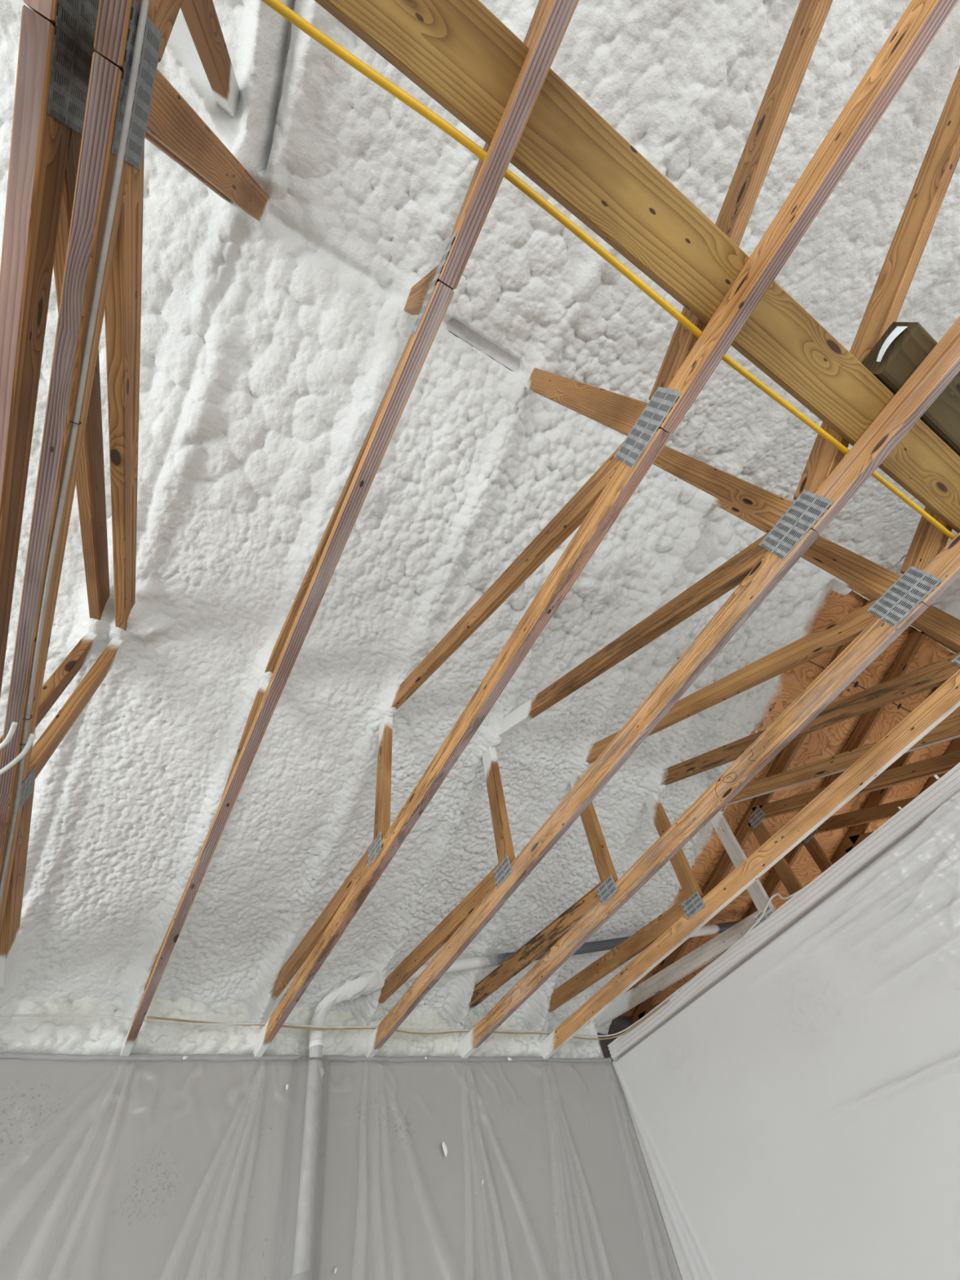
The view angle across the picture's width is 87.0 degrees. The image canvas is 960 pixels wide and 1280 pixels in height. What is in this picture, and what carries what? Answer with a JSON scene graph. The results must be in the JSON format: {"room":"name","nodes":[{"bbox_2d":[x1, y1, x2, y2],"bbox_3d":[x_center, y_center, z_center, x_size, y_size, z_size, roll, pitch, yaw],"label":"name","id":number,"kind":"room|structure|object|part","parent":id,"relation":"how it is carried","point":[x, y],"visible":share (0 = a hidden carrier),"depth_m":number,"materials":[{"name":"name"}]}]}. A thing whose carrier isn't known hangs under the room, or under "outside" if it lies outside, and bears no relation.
{"room":"unfinished attic","nodes":[
{"label":"unfinished attic","id":0,"kind":"room"},
{"bbox_2d":[0,1058,681,1279],"bbox_3d":[-2.852,2.265,0.632,9.420,2.826,0.118,21,-64,-23],"label":"wall","id":1,"kind":"structure","parent":0,"point":[110,1170],"depth_m":2.42,"materials":[{"name":"plastic sheeting"}]},
{"bbox_2d":[0,0,236,757],"bbox_3d":[-0.843,-1.171,1.371,0.041,1.342,6.664,21,-64,-23],"label":"roof truss","id":2,"kind":"object","parent":1,"relation":"on","point":[56,49],"visible":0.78,"depth_m":0.93,"materials":[{"name":"brown wood"}]},
{"bbox_3d":[-0.658,-0.954,0.821,0.002,0.124,0.198,21,-64,-23],"label":"connector plate","id":3,"kind":"part","parent":2,"relation":"part of","materials":[{"name":"metal"}]},
{"bbox_3d":[-0.781,-1.312,1.347,0.038,1.252,0.089,21,-64,-23],"label":"king post","id":4,"kind":"part","parent":2,"relation":"part of","materials":[{"name":"brown wood"}]},
{"bbox_2d":[0,0,270,993],"bbox_3d":[-0.765,-1.141,1.405,0.041,1.342,6.664,21,-64,-23],"label":"roof truss","id":5,"kind":"object","parent":1,"relation":"on","point":[158,109],"visible":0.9,"depth_m":1.10,"materials":[{"name":"brown wood"}]},
{"bbox_2d":[0,721,17,749],"bbox_3d":[-1.477,0.323,1.319,0.542,0.067,0.081,-13,-56,-3],"label":"cable","id":6,"kind":"object","parent":5,"relation":"attached to","point":[12,729],"visible":1,"depth_m":1.34,"materials":[{"name":"white plastic"}]},
{"bbox_2d":[0,733,35,774],"bbox_3d":[-1.488,0.379,1.364,0.596,0.067,0.100,-14,-56,-3],"label":"cable","id":7,"kind":"object","parent":5,"relation":"attached to","point":[32,735],"visible":1,"depth_m":1.38,"materials":[{"name":"white plastic"}]},
{"bbox_3d":[-1.433,0.471,1.599,0.002,0.089,0.135,21,-64,-23],"label":"connector plate","id":8,"kind":"part","parent":5,"relation":"part of","materials":[{"name":"metal"}]},
{"bbox_2d":[0,0,149,905],"bbox_3d":[-1.089,-0.029,1.262,0.015,0.034,4.400,21,-64,-23],"label":"cable","id":9,"kind":"object","parent":5,"relation":"attached to","point":[144,3],"visible":0.94,"depth_m":1.00,"materials":[{"name":"plastic"}]},
{"bbox_3d":[-0.580,-0.925,0.856,0.002,0.124,0.198,21,-64,-23],"label":"connector plate","id":10,"kind":"part","parent":5,"relation":"part of","materials":[{"name":"metal"}]},
{"bbox_3d":[-0.703,-1.283,1.382,0.038,1.252,0.089,21,-64,-23],"label":"king post","id":11,"kind":"part","parent":5,"relation":"part of","materials":[{"name":"brown wood"}]},
{"bbox_2d":[0,994,604,1062],"bbox_3d":[-1.215,2.096,2.785,4.896,0.368,0.209,20,-64,-22],"label":"spray foam insulation","id":12,"kind":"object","parent":1,"relation":"on","point":[57,1034],"depth_m":2.67,"materials":[{"name":"plastic"}]},
{"bbox_2d":[0,1052,611,1255],"bbox_3d":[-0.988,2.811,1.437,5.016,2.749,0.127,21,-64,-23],"label":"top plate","id":13,"kind":"object","parent":1,"relation":"attached to","point":[43,1056],"visible":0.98,"depth_m":2.63,"materials":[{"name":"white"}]},
{"bbox_2d":[319,1066,324,1076],"bbox_3d":[-0.821,2.240,2.623,0.027,0.044,0.011,24,-66,-24],"label":"foam fleck","id":14,"kind":"object","parent":13,"relation":"attached to","point":[322,1071],"visible":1,"depth_m":2.62,"materials":[{"name":"white plastic"}]},
{"bbox_2d":[442,1142,447,1156],"bbox_3d":[-0.185,2.697,2.678,0.029,0.059,0.015,22,-65,-23],"label":"foam fleck","id":15,"kind":"object","parent":13,"relation":"attached to","point":[444,1146],"visible":1,"depth_m":2.68,"materials":[{"name":"white plastic"}]},
{"bbox_2d":[120,0,578,1056],"bbox_3d":[-0.254,-0.950,1.632,0.044,1.342,6.664,21,-64,-23],"label":"roof truss","id":16,"kind":"object","parent":1,"relation":"on","point":[430,298],"visible":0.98,"depth_m":1.17,"materials":[{"name":"brown wood"}]},
{"bbox_3d":[-0.189,-1.091,1.610,0.038,1.252,0.089,21,-64,-23],"label":"king post","id":17,"kind":"part","parent":16,"relation":"part of","materials":[{"name":"brown wood"}]},
{"bbox_3d":[-0.101,-0.746,1.069,0.002,0.124,0.198,21,-64,-23],"label":"connector plate","id":18,"kind":"part","parent":16,"relation":"part of","materials":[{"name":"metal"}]},
{"bbox_2d":[252,0,958,1057],"bbox_3d":[0.275,-0.752,1.867,0.041,1.342,6.664,21,-64,-23],"label":"roof truss","id":19,"kind":"object","parent":1,"relation":"on","point":[689,361],"visible":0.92,"depth_m":1.33,"materials":[{"name":"brown wood"}]},
{"bbox_2d":[0,990,678,1036],"bbox_3d":[-0.609,1.883,2.665,4.012,0.047,0.675,21,-64,-23],"label":"cable","id":20,"kind":"object","parent":19,"relation":"on","point":[676,992],"visible":0.87,"depth_m":2.68,"materials":[{"name":"beige plastic"}]},
{"bbox_3d":[-0.426,0.848,2.046,0.002,0.089,0.135,21,-64,-23],"label":"connector plate","id":21,"kind":"part","parent":19,"relation":"part of","materials":[{"name":"metal"}]},
{"bbox_2d":[146,1000,669,1039],"bbox_3d":[-0.190,2.098,2.887,2.977,0.065,0.595,21,-64,-23],"label":"cable","id":22,"kind":"object","parent":19,"relation":"on","point":[668,1001],"visible":0.88,"depth_m":2.95,"materials":[{"name":"white plastic"}]},
{"bbox_3d":[0.339,-0.893,1.844,0.038,1.252,0.089,21,-64,-23],"label":"king post","id":23,"kind":"part","parent":19,"relation":"part of","materials":[{"name":"brown wood"}]},
{"bbox_2d":[261,0,955,539],"bbox_3d":[0.817,-0.633,1.364,4.050,0.014,0.050,21,-64,-23],"label":"cable","id":24,"kind":"object","parent":19,"relation":"on","point":[277,6],"visible":0.8,"depth_m":1.05,"materials":[{"name":"yellow plastic"}]},
{"bbox_2d":[314,0,959,533],"bbox_3d":[0.478,-0.872,1.156,4.950,0.038,0.142,21,-64,-23],"label":"plank","id":25,"kind":"object","parent":19,"relation":"on","point":[459,53],"visible":1,"depth_m":1.07,"materials":[{"name":"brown wood"}]},
{"bbox_3d":[0.427,-0.548,1.303,0.002,0.124,0.198,21,-64,-23],"label":"connector plate","id":26,"kind":"part","parent":19,"relation":"part of","materials":[{"name":"metal"}]},
{"bbox_2d":[596,1015,672,1062],"bbox_3d":[2.545,3.625,4.469,3.820,0.520,0.020,21,-64,-23],"label":"wall","id":27,"kind":"structure","parent":1,"relation":"attached to","point":[620,1023],"depth_m":3.90,"materials":[{"name":"grey"}]},
{"bbox_2d":[363,66,959,1057],"bbox_3d":[0.802,-0.555,2.101,0.041,1.342,6.664,21,-64,-23],"label":"roof truss","id":28,"kind":"object","parent":1,"relation":"on","point":[829,479],"visible":0.94,"depth_m":1.69,"materials":[{"name":"brown wood"}]},
{"bbox_3d":[0.102,1.045,2.280,0.002,0.089,0.135,21,-64,-23],"label":"connector plate","id":29,"kind":"part","parent":28,"relation":"part of","materials":[{"name":"metal"}]},
{"bbox_3d":[0.867,-0.696,2.079,0.038,1.252,0.089,21,-64,-23],"label":"king post","id":30,"kind":"part","parent":28,"relation":"part of","materials":[{"name":"brown wood"}]},
{"bbox_3d":[0.954,-0.351,1.537,0.002,0.124,0.198,21,-64,-23],"label":"connector plate","id":31,"kind":"part","parent":28,"relation":"part of","materials":[{"name":"metal"}]},
{"bbox_2d":[861,321,959,456],"bbox_3d":[1.810,-0.516,1.687,1.710,0.089,0.145,21,-64,-23],"label":"treated timber","id":32,"kind":"object","parent":28,"relation":"on","point":[903,347],"visible":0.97,"depth_m":1.37,"materials":[{"name":"wood"}]},
{"bbox_2d":[456,497,959,1057],"bbox_3d":[1.329,-0.357,2.336,0.041,1.342,6.664,21,-64,-23],"label":"roof truss","id":33,"kind":"object","parent":1,"relation":"on","point":[930,566],"visible":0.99,"depth_m":2.12,"materials":[{"name":"brown wood"}]},
{"bbox_3d":[0.629,1.243,2.514,0.002,0.089,0.135,21,-64,-23],"label":"connector plate","id":34,"kind":"part","parent":33,"relation":"part of","materials":[{"name":"metal"}]},
{"bbox_3d":[1.394,-0.498,2.313,0.038,1.252,0.089,21,-64,-23],"label":"king post","id":35,"kind":"part","parent":33,"relation":"part of","materials":[{"name":"brown wood"}]},
{"bbox_3d":[1.482,-0.153,1.771,0.002,0.124,0.198,21,-64,-23],"label":"connector plate","id":36,"kind":"part","parent":33,"relation":"part of","materials":[{"name":"metal"}]},
{"bbox_2d":[537,553,959,1062],"bbox_3d":[1.857,-0.160,2.570,0.041,1.342,6.664,21,-64,-23],"label":"roof truss","id":37,"kind":"object","parent":1,"relation":"on","point":[660,937],"visible":0.85,"depth_m":2.55,"materials":[{"name":"brown wood"}]},
{"bbox_3d":[1.157,1.440,2.748,0.002,0.089,0.135,21,-64,-23],"label":"connector plate","id":38,"kind":"part","parent":37,"relation":"part of","materials":[{"name":"metal"}]},
{"bbox_3d":[1.921,-0.301,2.547,0.038,1.252,0.089,21,-64,-23],"label":"king post","id":39,"kind":"part","parent":37,"relation":"part of","materials":[{"name":"brown wood"}]},
{"bbox_3d":[2.009,0.044,2.005,0.002,0.124,0.198,21,-64,-23],"label":"connector plate","id":40,"kind":"part","parent":37,"relation":"part of","materials":[{"name":"metal"}]},
{"bbox_2d":[0,0,959,1040],"bbox_3d":[0.026,-0.212,2.240,5.127,1.335,5.475,21,-64,-23],"label":"ceiling","id":41,"kind":"structure","parent":0,"point":[271,351],"depth_m":2.28,"materials":[{"name":"plastic"}]},
{"bbox_2d":[446,318,519,371],"bbox_3d":[0.000,-1.339,2.275,0.560,0.020,0.056,21,-64,-23],"label":"pipe","id":42,"kind":"object","parent":41,"relation":"attached to","point":[454,326],"visible":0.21,"depth_m":2.27,"materials":[{"name":"white plastic"}]},
{"bbox_2d":[272,0,959,1017],"bbox_3d":[0.115,-0.991,1.878,13.400,1.184,7.650,21,-64,-23],"label":"deck","id":43,"kind":"object","parent":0,"point":[831,606],"depth_m":3.86,"materials":[{"name":"brown wood"}]},
{"bbox_2d":[180,0,239,117],"bbox_3d":[-0.754,-1.672,1.403,0.050,0.773,0.204,21,-64,-23],"label":"brace","id":44,"kind":"object","parent":43,"relation":"attached to","point":[201,18],"visible":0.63,"depth_m":1.42,"materials":[{"name":"brown wood"}]},
{"bbox_2d":[631,599,959,1022],"bbox_3d":[2.709,0.266,3.049,0.041,1.397,6.913,21,-64,-23],"label":"roof truss","id":45,"kind":"object","parent":43,"relation":"attached to","point":[759,809],"visible":0.38,"depth_m":3.59,"materials":[{"name":"brown wood"}]},
{"bbox_3d":[2.016,1.297,3.689,0.002,0.120,0.140,21,-64,-23],"label":"connector plate","id":46,"kind":"part","parent":45,"relation":"part of","materials":[{"name":"metal"}]},
{"bbox_3d":[2.836,0.042,2.953,0.038,1.252,0.089,21,-64,-23],"label":"king post","id":47,"kind":"part","parent":45,"relation":"part of","materials":[{"name":"brown wood"}]},
{"bbox_2d":[743,627,958,919],"bbox_3d":[3.239,0.464,3.284,0.041,1.397,6.913,21,-64,-23],"label":"roof truss","id":48,"kind":"object","parent":43,"relation":"attached to","point":[915,639],"visible":0.15,"depth_m":3.79,"materials":[{"name":"brown wood"}]},
{"bbox_3d":[2.546,1.495,3.925,0.002,0.120,0.140,21,-64,-23],"label":"connector plate","id":49,"kind":"part","parent":48,"relation":"part of","materials":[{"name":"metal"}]},
{"bbox_3d":[3.366,0.240,3.188,0.038,1.252,0.089,21,-64,-23],"label":"king post","id":50,"kind":"part","parent":48,"relation":"part of","materials":[{"name":"brown wood"}]},
{"bbox_2d":[791,684,941,925],"bbox_3d":[3.769,0.663,3.519,0.041,1.397,6.913,21,-64,-23],"label":"roof truss","id":51,"kind":"object","parent":43,"relation":"attached to","point":[855,834],"visible":0.06,"depth_m":4.15,"materials":[{"name":"brown wood"}]},
{"bbox_2d":[880,737,959,857],"bbox_3d":[4.299,0.861,3.755,0.041,1.397,6.913,21,-64,-23],"label":"roof truss","id":52,"kind":"object","parent":43,"relation":"attached to","point":[954,745],"visible":0.02,"depth_m":4.31,"materials":[{"name":"brown wood"}]},
{"bbox_2d":[614,798,959,1279],"bbox_3d":[2.893,0.942,0.962,0.088,2.814,7.118,21,-64,-23],"label":"wall","id":53,"kind":"structure","parent":0,"point":[757,1126],"depth_m":2.49,"materials":[{"name":"polyethylene plastic sheeting"}]},
{"bbox_2d":[596,577,959,1059],"bbox_3d":[2.385,0.038,2.804,0.041,1.342,6.664,21,-64,-23],"label":"roof truss","id":54,"kind":"object","parent":53,"relation":"on","point":[947,730],"visible":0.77,"depth_m":3.15,"materials":[{"name":"brown wood"}]},
{"bbox_3d":[1.684,1.638,2.982,0.002,0.089,0.135,21,-64,-23],"label":"connector plate","id":55,"kind":"part","parent":54,"relation":"part of","materials":[{"name":"metal"}]},
{"bbox_2d":[737,887,804,943],"bbox_3d":[1.697,1.595,2.984,0.046,0.098,0.601,23,-65,-23],"label":"cable","id":56,"kind":"object","parent":54,"relation":"attached to","point":[795,893],"visible":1,"depth_m":2.98,"materials":[{"name":"white plastic"}]},
{"bbox_3d":[2.449,-0.103,2.781,0.038,1.252,0.089,21,-64,-23],"label":"king post","id":57,"kind":"part","parent":54,"relation":"part of","materials":[{"name":"brown wood"}]},
{"bbox_2d":[607,762,959,1279],"bbox_3d":[2.205,1.878,1.538,0.098,2.815,4.500,21,-64,-23],"label":"plastic sheet","id":58,"kind":"object","parent":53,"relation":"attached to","point":[944,793],"visible":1,"depth_m":2.63,"materials":[{"name":"white plastic"}]},
{"bbox_2d":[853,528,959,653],"bbox_3d":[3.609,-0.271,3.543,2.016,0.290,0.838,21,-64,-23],"label":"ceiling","id":59,"kind":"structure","parent":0,"point":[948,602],"depth_m":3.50,"materials":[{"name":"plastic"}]},
{"bbox_3d":[0.738,0.996,-1.199,13.400,0.100,7.500,21,-64,-23],"label":"floor","id":60,"kind":"structure","parent":0,"visible":0},
{"bbox_2d":[289,967,395,1279],"bbox_3d":[-0.467,2.838,1.709,0.500,3.194,0.159,-5,-57,-8],"label":"vent pipe","id":61,"kind":"object","parent":60,"relation":"on","point":[367,983],"visible":0.91,"depth_m":2.50,"materials":[{"name":"white plastic"}]},
{"bbox_2d":[391,920,741,980],"bbox_3d":[0.905,2.119,3.526,3.054,0.304,0.081,7,-60,-16],"label":"pipe","id":62,"kind":"object","parent":61,"relation":"attached to","point":[469,963],"visible":0.38,"depth_m":3.36,"materials":[{"name":"white plastic"}]}
]}

